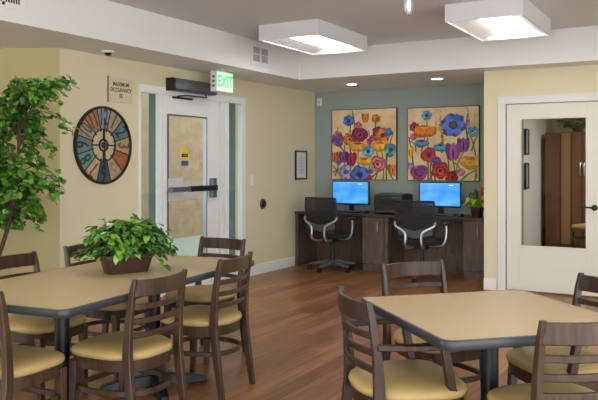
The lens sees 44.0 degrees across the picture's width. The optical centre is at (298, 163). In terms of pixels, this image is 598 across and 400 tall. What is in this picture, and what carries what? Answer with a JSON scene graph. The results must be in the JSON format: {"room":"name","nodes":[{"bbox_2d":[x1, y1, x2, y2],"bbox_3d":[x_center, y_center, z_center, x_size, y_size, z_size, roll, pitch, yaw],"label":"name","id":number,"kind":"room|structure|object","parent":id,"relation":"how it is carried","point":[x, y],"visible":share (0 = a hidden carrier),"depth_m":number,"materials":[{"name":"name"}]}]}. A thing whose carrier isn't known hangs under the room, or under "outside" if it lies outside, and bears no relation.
{"room":"community room","nodes":[
{"label":"community room","id":0,"kind":"room"},
{"bbox_2d":[0,48,59,275],"bbox_3d":[-2.949,0.180,6.628,1.700,2.400,0.230,0,0,1],"label":"wall","id":1,"kind":"structure","parent":0,"point":[41,63],"depth_m":6.50,"materials":[{"name":"beige paint"}]},
{"bbox_2d":[141,92,202,238],"bbox_3d":[-0.875,-1.610,16.732,0.300,6.020,11.800,0,0,30],"label":"wall","id":2,"kind":"structure","parent":0,"point":[186,215],"depth_m":14.05,"materials":[{"name":"beige paint"}]},
{"bbox_2d":[60,48,314,267],"bbox_3d":[-0.966,0.180,8.641,0.150,2.400,4.845,0,0,30],"label":"wall","id":3,"kind":"structure","parent":0,"point":[280,121],"depth_m":9.05,"materials":[{"name":"beige paint"}]},
{"bbox_2d":[73,106,131,183],"bbox_3d":[-1.830,-0.176,6.938,0.033,0.732,0.732,0,0,30],"label":"wall clock","id":4,"kind":"object","parent":3,"relation":"attached to","point":[102,146],"visible":0.99,"depth_m":6.92,"materials":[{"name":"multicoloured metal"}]},
{"bbox_2d":[107,76,132,103],"bbox_3d":[-1.725,-0.713,7.145,0.012,0.245,0.337,0,0,30],"label":"sign","id":5,"kind":"object","parent":3,"relation":"attached to","point":[119,90],"visible":1,"depth_m":7.13,"materials":[{"name":"beige plastic"}]},
{"bbox_2d":[163,95,217,295],"bbox_3d":[-1.170,0.325,8.093,0.126,2.090,0.930,0,0,30],"label":"door","id":6,"kind":"structure","parent":3,"relation":"in","point":[174,189],"depth_m":8.25,"materials":[{"name":"white metal"}]},
{"bbox_2d":[166,77,216,99],"bbox_3d":[-1.151,-0.798,8.036,0.126,0.207,0.760,0,0,30],"label":"operator","id":7,"kind":"object","parent":3,"relation":"attached to","point":[172,83],"visible":0.98,"depth_m":7.92,"materials":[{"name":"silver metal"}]},
{"bbox_2d":[138,84,245,296],"bbox_3d":[-1.169,0.290,8.230,0.104,2.180,1.910,0,0,30],"label":"door frame","id":8,"kind":"structure","parent":3,"relation":"attached to","point":[222,102],"depth_m":8.60,"materials":[{"name":"white wood"}]},
{"bbox_2d":[250,175,253,184],"bbox_3d":[-0.581,0.200,9.150,0.011,0.120,0.074,0,0,30],"label":"light switch","id":9,"kind":"object","parent":3,"relation":"attached to","point":[251,176],"visible":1,"depth_m":9.14,"materials":[{"name":"white plastic"}]},
{"bbox_2d":[260,198,265,208],"bbox_3d":[-0.443,0.505,9.359,0.044,0.136,0.124,0,0,30],"label":"button","id":10,"kind":"object","parent":3,"relation":"attached to","point":[262,202],"visible":1,"depth_m":9.33,"materials":[{"name":"grey plastic"}]},
{"bbox_2d":[250,256,294,275],"bbox_3d":[-0.355,1.317,9.545,0.016,0.127,1.170,0,0,30],"label":"baseboard","id":11,"kind":"structure","parent":3,"relation":"attached to","point":[269,266],"depth_m":9.55,"materials":[{"name":"white paint"}]},
{"bbox_2d":[295,150,306,179],"bbox_3d":[0.030,0.015,10.212,0.021,0.400,0.320,0,0,30],"label":"framed notice","id":12,"kind":"object","parent":3,"relation":"attached to","point":[300,156],"visible":1,"depth_m":10.20,"materials":[{"name":"black"}]},
{"bbox_2d":[0,245,597,399],"bbox_3d":[1.459,1.405,5.787,10.000,0.050,16.900,0,0,30],"label":"floor","id":13,"kind":"structure","parent":0,"point":[296,329],"depth_m":5.75,"materials":[{"name":"laminate"}]},
{"bbox_2d":[0,291,66,399],"bbox_3d":[-1.395,0.965,3.469,0.452,0.830,0.509,0,0,23],"label":"dining chair","id":14,"kind":"object","parent":13,"relation":"on","point":[22,367],"visible":1,"depth_m":3.38,"materials":[{"name":"brown wood"}]},
{"bbox_2d":[0,75,79,255],"bbox_3d":[-2.253,0.352,5.585,1.160,2.055,0.554,0,0,8],"label":"potted tree","id":15,"kind":"object","parent":13,"relation":"on","point":[15,103],"visible":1,"depth_m":5.55,"materials":[{"name":"green plant"}]},
{"bbox_2d":[0,251,87,399],"bbox_3d":[-1.562,0.965,4.405,0.509,0.830,0.452,0,0,23],"label":"dining chair","id":16,"kind":"object","parent":13,"relation":"on","point":[26,330],"visible":0.31,"depth_m":4.32,"materials":[{"name":"brown wood"}]},
{"bbox_2d":[63,242,147,376],"bbox_3d":[-1.299,0.965,5.063,0.509,0.830,0.452,0,0,23],"label":"dining chair","id":17,"kind":"object","parent":13,"relation":"on","point":[114,314],"visible":0.3,"depth_m":4.95,"materials":[{"name":"brown wood"}]},
{"bbox_2d":[0,254,253,399],"bbox_3d":[-1.061,1.004,4.190,0.918,0.752,1.838,0,0,23],"label":"dining table","id":18,"kind":"object","parent":13,"relation":"on","point":[61,294],"visible":0.56,"depth_m":3.86,"materials":[{"name":"beige laminate"}]},
{"bbox_2d":[68,213,177,274],"bbox_3d":[-1.007,0.458,4.290,0.600,0.339,0.510,0,0,-6],"label":"planter","id":19,"kind":"object","parent":18,"relation":"on","point":[128,246],"visible":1,"depth_m":4.22,"materials":[{"name":"brown ceramic"}]},
{"bbox_2d":[69,269,187,399],"bbox_3d":[-0.872,0.965,3.798,0.509,0.830,0.452,0,0,28],"label":"dining chair","id":20,"kind":"object","parent":13,"relation":"on","point":[126,352],"visible":1,"depth_m":3.67,"materials":[{"name":"brown wood"}]},
{"bbox_2d":[164,236,245,364],"bbox_3d":[-0.681,0.965,5.365,0.452,0.830,0.509,0,0,32],"label":"dining chair","id":21,"kind":"object","parent":13,"relation":"on","point":[198,294],"visible":0.38,"depth_m":5.38,"materials":[{"name":"brown wood"}]},
{"bbox_2d":[158,251,255,399],"bbox_3d":[-0.569,0.965,4.545,0.509,0.830,0.452,0,0,22],"label":"dining chair","id":22,"kind":"object","parent":13,"relation":"on","point":[203,322],"visible":0.89,"depth_m":4.40,"materials":[{"name":"brown wood"}]},
{"bbox_2d":[296,214,316,265],"bbox_3d":[0.109,1.028,10.302,0.038,0.703,0.565,0,0,30],"label":"panel","id":23,"kind":"object","parent":13,"relation":"on","point":[306,248],"visible":0.71,"depth_m":10.18,"materials":[{"name":"laminate"}]},
{"bbox_2d":[304,197,357,272],"bbox_3d":[0.418,0.900,9.622,0.654,0.957,0.640,0,0,36],"label":"office chair","id":24,"kind":"object","parent":13,"relation":"on","point":[321,217],"visible":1,"depth_m":9.43,"materials":[{"name":"grey plastic"}]},
{"bbox_2d":[317,215,362,264],"bbox_3d":[0.668,1.028,10.284,0.949,0.703,0.018,0,0,30],"label":"panel","id":25,"kind":"object","parent":13,"relation":"on","point":[350,249],"visible":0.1,"depth_m":10.28,"materials":[{"name":"laminate"}]},
{"bbox_2d":[362,216,383,271],"bbox_3d":[1.081,1.029,9.726,0.310,0.702,0.597,0,0,30],"label":"base cabinet","id":26,"kind":"object","parent":13,"relation":"on","point":[372,227],"visible":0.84,"depth_m":9.50,"materials":[{"name":"laminate"}]},
{"bbox_2d":[384,217,403,263],"bbox_3d":[1.249,1.028,9.652,0.050,0.703,0.565,0,0,30],"label":"panel","id":27,"kind":"object","parent":13,"relation":"on","point":[393,249],"visible":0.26,"depth_m":9.49,"materials":[{"name":"laminate"}]},
{"bbox_2d":[337,285,467,399],"bbox_3d":[0.432,0.965,3.203,0.509,0.830,0.555,0,0,-12],"label":"armchair","id":28,"kind":"object","parent":13,"relation":"on","point":[410,378],"visible":0.88,"depth_m":3.04,"materials":[{"name":"brown wood"}]},
{"bbox_2d":[394,200,450,282],"bbox_3d":[1.453,0.900,8.801,0.654,0.957,0.640,0,0,27],"label":"office chair","id":29,"kind":"object","parent":13,"relation":"on","point":[415,221],"visible":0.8,"depth_m":8.57,"materials":[{"name":"black metal"}]},
{"bbox_2d":[380,259,480,387],"bbox_3d":[0.731,0.965,3.998,0.452,0.830,0.509,0,0,-26],"label":"dining chair","id":30,"kind":"object","parent":13,"relation":"on","point":[414,268],"visible":0.41,"depth_m":4.07,"materials":[{"name":"brown wood"}]},
{"bbox_2d":[404,219,463,271],"bbox_3d":[1.817,1.028,9.623,0.960,0.703,0.028,0,0,30],"label":"panel","id":31,"kind":"object","parent":13,"relation":"on","point":[451,252],"visible":0.3,"depth_m":9.55,"materials":[{"name":"laminate"}]},
{"bbox_2d":[463,220,483,279],"bbox_3d":[2.284,1.029,9.040,0.410,0.702,0.597,0,0,30],"label":"base cabinet","id":32,"kind":"object","parent":13,"relation":"on","point":[473,231],"visible":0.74,"depth_m":8.85,"materials":[{"name":"laminate"}]},
{"bbox_2d":[295,210,483,220],"bbox_3d":[1.282,0.661,9.624,2.750,0.032,0.580,0,0,30],"label":"countertop","id":33,"kind":"structure","parent":32,"relation":"on","point":[371,213],"depth_m":9.43,"materials":[{"name":"laminate"}]},
{"bbox_2d":[337,210,362,212],"bbox_3d":[0.629,0.631,9.841,0.440,0.025,0.140,0,0,30],"label":"keyboard","id":34,"kind":"object","parent":33,"relation":"on","point":[338,211],"visible":0.79,"depth_m":9.78,"materials":[{"name":"black plastic"}]},
{"bbox_2d":[332,181,369,210],"bbox_3d":[0.708,0.439,10.061,0.550,0.412,0.180,0,0,30],"label":"computer monitor","id":35,"kind":"object","parent":33,"relation":"on","point":[351,193],"visible":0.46,"depth_m":10.03,"materials":[{"name":"black plastic"}]},
{"bbox_2d":[374,193,412,213],"bbox_3d":[1.214,0.511,9.627,0.392,0.268,0.452,0,0,30],"label":"printer","id":36,"kind":"object","parent":33,"relation":"on","point":[383,202],"visible":0.71,"depth_m":9.51,"materials":[{"name":"black plastic"}]},
{"bbox_2d":[376,207,394,209],"bbox_3d":[1.128,0.565,9.475,0.274,0.034,0.102,0,0,30],"label":"paper tray","id":37,"kind":"object","parent":36,"relation":"on","point":[377,208],"depth_m":9.43,"materials":[{"name":"black plastic"}]},
{"bbox_2d":[419,182,461,213],"bbox_3d":[1.802,0.439,9.437,0.550,0.412,0.180,0,0,30],"label":"computer monitor","id":38,"kind":"object","parent":33,"relation":"on","point":[444,194],"visible":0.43,"depth_m":9.40,"materials":[{"name":"blue glass"}]},
{"bbox_2d":[436,213,456,216],"bbox_3d":[1.732,0.631,9.212,0.440,0.025,0.140,0,0,30],"label":"keyboard","id":39,"kind":"object","parent":33,"relation":"on","point":[437,214],"visible":0.6,"depth_m":9.11,"materials":[{"name":"black plastic"}]},
{"bbox_2d":[460,186,483,216],"bbox_3d":[2.155,0.444,9.028,0.410,0.403,0.432,0,0,-39],"label":"bromeliad","id":40,"kind":"object","parent":33,"relation":"on","point":[477,210],"visible":0.86,"depth_m":8.97,"materials":[{"name":"green plant"}]},
{"bbox_2d":[361,290,597,399],"bbox_3d":[0.815,1.004,3.165,0.868,0.752,0.918,0,0,-15],"label":"dining table","id":41,"kind":"object","parent":13,"relation":"on","point":[487,322],"visible":0.79,"depth_m":3.09,"materials":[{"name":"beige laminate"}]},
{"bbox_2d":[487,320,597,399],"bbox_3d":[1.004,0.965,2.848,0.452,0.830,0.509,0,0,-13],"label":"dining chair","id":42,"kind":"object","parent":13,"relation":"on","point":[543,386],"visible":1,"depth_m":2.62,"materials":[{"name":"brown wood"}]},
{"bbox_2d":[505,272,597,391],"bbox_3d":[1.279,0.965,3.490,0.509,0.830,0.555,0,0,-14],"label":"armchair","id":43,"kind":"object","parent":13,"relation":"on","point":[520,359],"visible":0.3,"depth_m":3.51,"materials":[{"name":"brown wood"}]},
{"bbox_2d":[545,132,585,247],"bbox_3d":[4.865,0.430,12.102,1.500,1.900,0.755,0,0,30],"label":"tall cabinet","id":44,"kind":"object","parent":13,"relation":"on","point":[565,152],"visible":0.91,"depth_m":12.05,"materials":[{"name":"brown wood"}]},
{"bbox_2d":[555,118,585,131],"bbox_3d":[4.609,-0.721,12.219,0.768,0.398,0.467,0,0,30],"label":"plant","id":45,"kind":"object","parent":44,"relation":"on","point":[576,127],"visible":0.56,"depth_m":12.15,"materials":[{"name":"green plant"}]},
{"bbox_2d":[571,223,585,247],"bbox_3d":[4.359,0.965,11.025,0.452,0.830,0.509,0,0,-30],"label":"dining chair","id":46,"kind":"object","parent":13,"relation":"on","point":[581,228],"visible":0.41,"depth_m":11.02,"materials":[{"name":"brown wood"}]},
{"bbox_2d":[108,0,597,50],"bbox_3d":[0.771,-1.390,2.594,7.630,0.060,10.270,0,0,30],"label":"ceiling","id":47,"kind":"structure","parent":0,"point":[381,21],"depth_m":6.73,"materials":[{"name":"white paint"}]},
{"bbox_2d":[0,0,597,92],"bbox_3d":[0.245,-1.220,3.861,9.800,0.400,11.950,0,0,30],"label":"soffit","id":48,"kind":"structure","parent":47,"relation":"attached to","point":[88,26],"depth_m":7.56,"materials":[{"name":"white paint"}]},
{"bbox_2d":[0,0,24,11],"bbox_3d":[-2.099,-1.205,5.250,0.009,0.190,0.380,0,0,30],"label":"air vent","id":49,"kind":"object","parent":48,"relation":"attached to","point":[18,5],"visible":1,"depth_m":5.33,"materials":[{"name":"white metal"}]},
{"bbox_2d":[102,50,113,55],"bbox_3d":[-1.722,-0.996,6.669,0.110,0.049,0.110,0,0,30],"label":"dome camera","id":50,"kind":"object","parent":48,"relation":"attached to","point":[106,52],"visible":1,"depth_m":6.64,"materials":[{"name":"white plastic"}]},
{"bbox_2d":[211,70,232,93],"bbox_3d":[-0.842,-0.901,8.101,0.088,0.236,0.312,0,0,30],"label":"exit sign","id":51,"kind":"object","parent":48,"relation":"attached to","point":[221,81],"visible":1,"depth_m":8.03,"materials":[{"name":"white plastic"}]},
{"bbox_2d":[250,41,269,67],"bbox_3d":[-0.425,-1.205,8.186,0.009,0.250,0.400,0,0,30],"label":"air vent","id":52,"kind":"object","parent":48,"relation":"attached to","point":[259,53],"visible":1,"depth_m":8.17,"materials":[{"name":"white metal"}]},
{"bbox_2d":[259,19,366,54],"bbox_3d":[0.168,-1.284,7.571,0.655,0.151,1.120,0,0,30],"label":"ceiling light","id":53,"kind":"object","parent":47,"relation":"attached to","point":[313,36],"visible":1,"depth_m":7.35,"materials":[{"name":"white metal"}]},
{"bbox_2d":[292,35,349,50],"bbox_3d":[0.168,-1.256,7.571,0.264,0.052,1.092,0,0,30],"label":"diffuser","id":54,"kind":"object","parent":53,"relation":"attached to","point":[330,45],"depth_m":7.59,"materials":[{"name":"white plastic"}]},
{"bbox_2d":[402,0,413,15],"bbox_3d":[0.736,-1.182,5.000,0.120,0.354,0.120,0,0,30],"label":"pendant light","id":55,"kind":"object","parent":47,"relation":"hanging from","point":[407,4],"visible":1,"depth_m":4.97,"materials":[{"name":"white glass"}]},
{"bbox_2d":[445,0,550,40],"bbox_3d":[1.806,-1.284,6.637,0.655,0.151,1.120,0,0,30],"label":"ceiling light","id":56,"kind":"object","parent":47,"relation":"attached to","point":[485,20],"visible":1,"depth_m":6.40,"materials":[{"name":"white metal"}]},
{"bbox_2d":[478,16,528,35],"bbox_3d":[1.806,-1.256,6.637,0.264,0.052,1.092,0,0,30],"label":"diffuser","id":57,"kind":"object","parent":56,"relation":"attached to","point":[504,26],"depth_m":6.67,"materials":[{"name":"white plastic"}]},
{"bbox_2d":[315,83,523,244],"bbox_3d":[1.520,0.180,9.926,2.895,2.400,0.150,0,0,30],"label":"wall","id":58,"kind":"structure","parent":0,"point":[403,99],"depth_m":9.94,"materials":[{"name":"grey paint"}]},
{"bbox_2d":[317,98,321,105],"bbox_3d":[0.291,-0.880,10.511,0.070,0.110,0.049,0,0,30],"label":"sensor","id":59,"kind":"object","parent":58,"relation":"attached to","point":[319,100],"visible":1,"depth_m":10.49,"materials":[{"name":"white plastic"}]},
{"bbox_2d":[332,107,397,179],"bbox_3d":[0.889,-0.270,10.168,0.975,0.975,0.053,0,0,30],"label":"flower painting","id":60,"kind":"object","parent":58,"relation":"attached to","point":[364,141],"visible":1,"depth_m":10.14,"materials":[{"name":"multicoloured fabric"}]},
{"bbox_2d":[408,105,479,181],"bbox_3d":[1.867,-0.260,9.611,0.965,0.965,0.051,0,0,30],"label":"flower painting","id":61,"kind":"object","parent":58,"relation":"attached to","point":[444,142],"visible":1,"depth_m":9.59,"materials":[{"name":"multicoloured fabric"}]},
{"bbox_2d":[470,207,483,216],"bbox_3d":[2.174,0.585,9.029,0.173,0.120,0.173,0,0,30],"label":"pot","id":62,"kind":"object","parent":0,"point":[475,211],"depth_m":8.97,"materials":[{"name":"brown ceramic"}]},
{"bbox_2d":[524,119,555,245],"bbox_3d":[3.538,0.080,11.601,0.150,2.600,4.740,0,0,30],"label":"wall","id":63,"kind":"structure","parent":0,"point":[534,197],"depth_m":12.00,"materials":[{"name":"white paint"}]},
{"bbox_2d":[525,129,529,154],"bbox_3d":[3.500,-0.340,11.358,0.024,0.400,0.230,0,0,30],"label":"picture frame","id":64,"kind":"object","parent":63,"relation":"attached to","point":[527,131],"visible":0.91,"depth_m":11.39,"materials":[{"name":"black"}]},
{"bbox_2d":[525,163,529,188],"bbox_3d":[3.500,0.180,11.358,0.024,0.400,0.230,0,0,30],"label":"picture frame","id":65,"kind":"object","parent":63,"relation":"attached to","point":[527,165],"visible":0.91,"depth_m":11.39,"materials":[{"name":"black"}]},
{"bbox_2d":[484,64,597,289],"bbox_3d":[4.714,0.180,7.327,5.471,2.400,1.200,0,0,30],"label":"wall","id":66,"kind":"structure","parent":0,"point":[582,78],"depth_m":8.09,"materials":[{"name":"beige paint"}]},
{"bbox_2d":[484,278,496,289],"bbox_3d":[2.098,1.317,8.119,0.141,0.127,0.016,0,0,30],"label":"baseboard","id":67,"kind":"structure","parent":66,"relation":"attached to","point":[489,283],"depth_m":8.11,"materials":[{"name":"white paint"}]},
{"bbox_2d":[498,92,597,289],"bbox_3d":[2.693,0.323,7.851,1.132,2.115,0.152,0,0,30],"label":"door frame","id":68,"kind":"structure","parent":66,"relation":"attached to","point":[503,101],"depth_m":8.04,"materials":[{"name":"white paint"}]},
{"bbox_2d":[507,101,597,296],"bbox_3d":[2.670,0.357,7.809,0.950,2.005,0.108,0,0,30],"label":"door","id":69,"kind":"structure","parent":66,"relation":"in","point":[550,269],"depth_m":7.84,"materials":[{"name":"white paint"}]},
{"bbox_2d":[556,118,585,131],"bbox_3d":[7.234,0.080,12.077,5.800,2.600,0.150,0,0,30],"label":"wall","id":70,"kind":"structure","parent":0,"point":[560,128],"depth_m":13.39,"materials":[{"name":"beige paint"}]},
{"label":"outside","id":71,"kind":"structure","parent":0,"visible":0},
{"bbox_2d":[169,235,202,255],"bbox_3d":[-4.705,1.430,13.045,10.900,0.060,22.000,0,0,30],"label":"ground","id":72,"kind":"structure","parent":71,"point":[187,246],"depth_m":12.71,"materials":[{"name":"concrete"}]},
{"bbox_2d":[149,93,168,254],"bbox_3d":[-1.650,-0.200,8.712,0.210,3.200,0.210,0,0,30],"label":"porch post","id":73,"kind":"object","parent":72,"relation":"on","point":[152,97],"visible":0.03,"depth_m":8.65,"materials":[{"name":"grey"}]},
{"bbox_2d":[229,103,234,254],"bbox_3d":[-0.810,-0.200,9.983,0.280,3.200,0.280,0,0,30],"label":"porch post","id":74,"kind":"object","parent":72,"relation":"on","point":[231,106],"visible":0.02,"depth_m":9.89,"materials":[{"name":"grey"}]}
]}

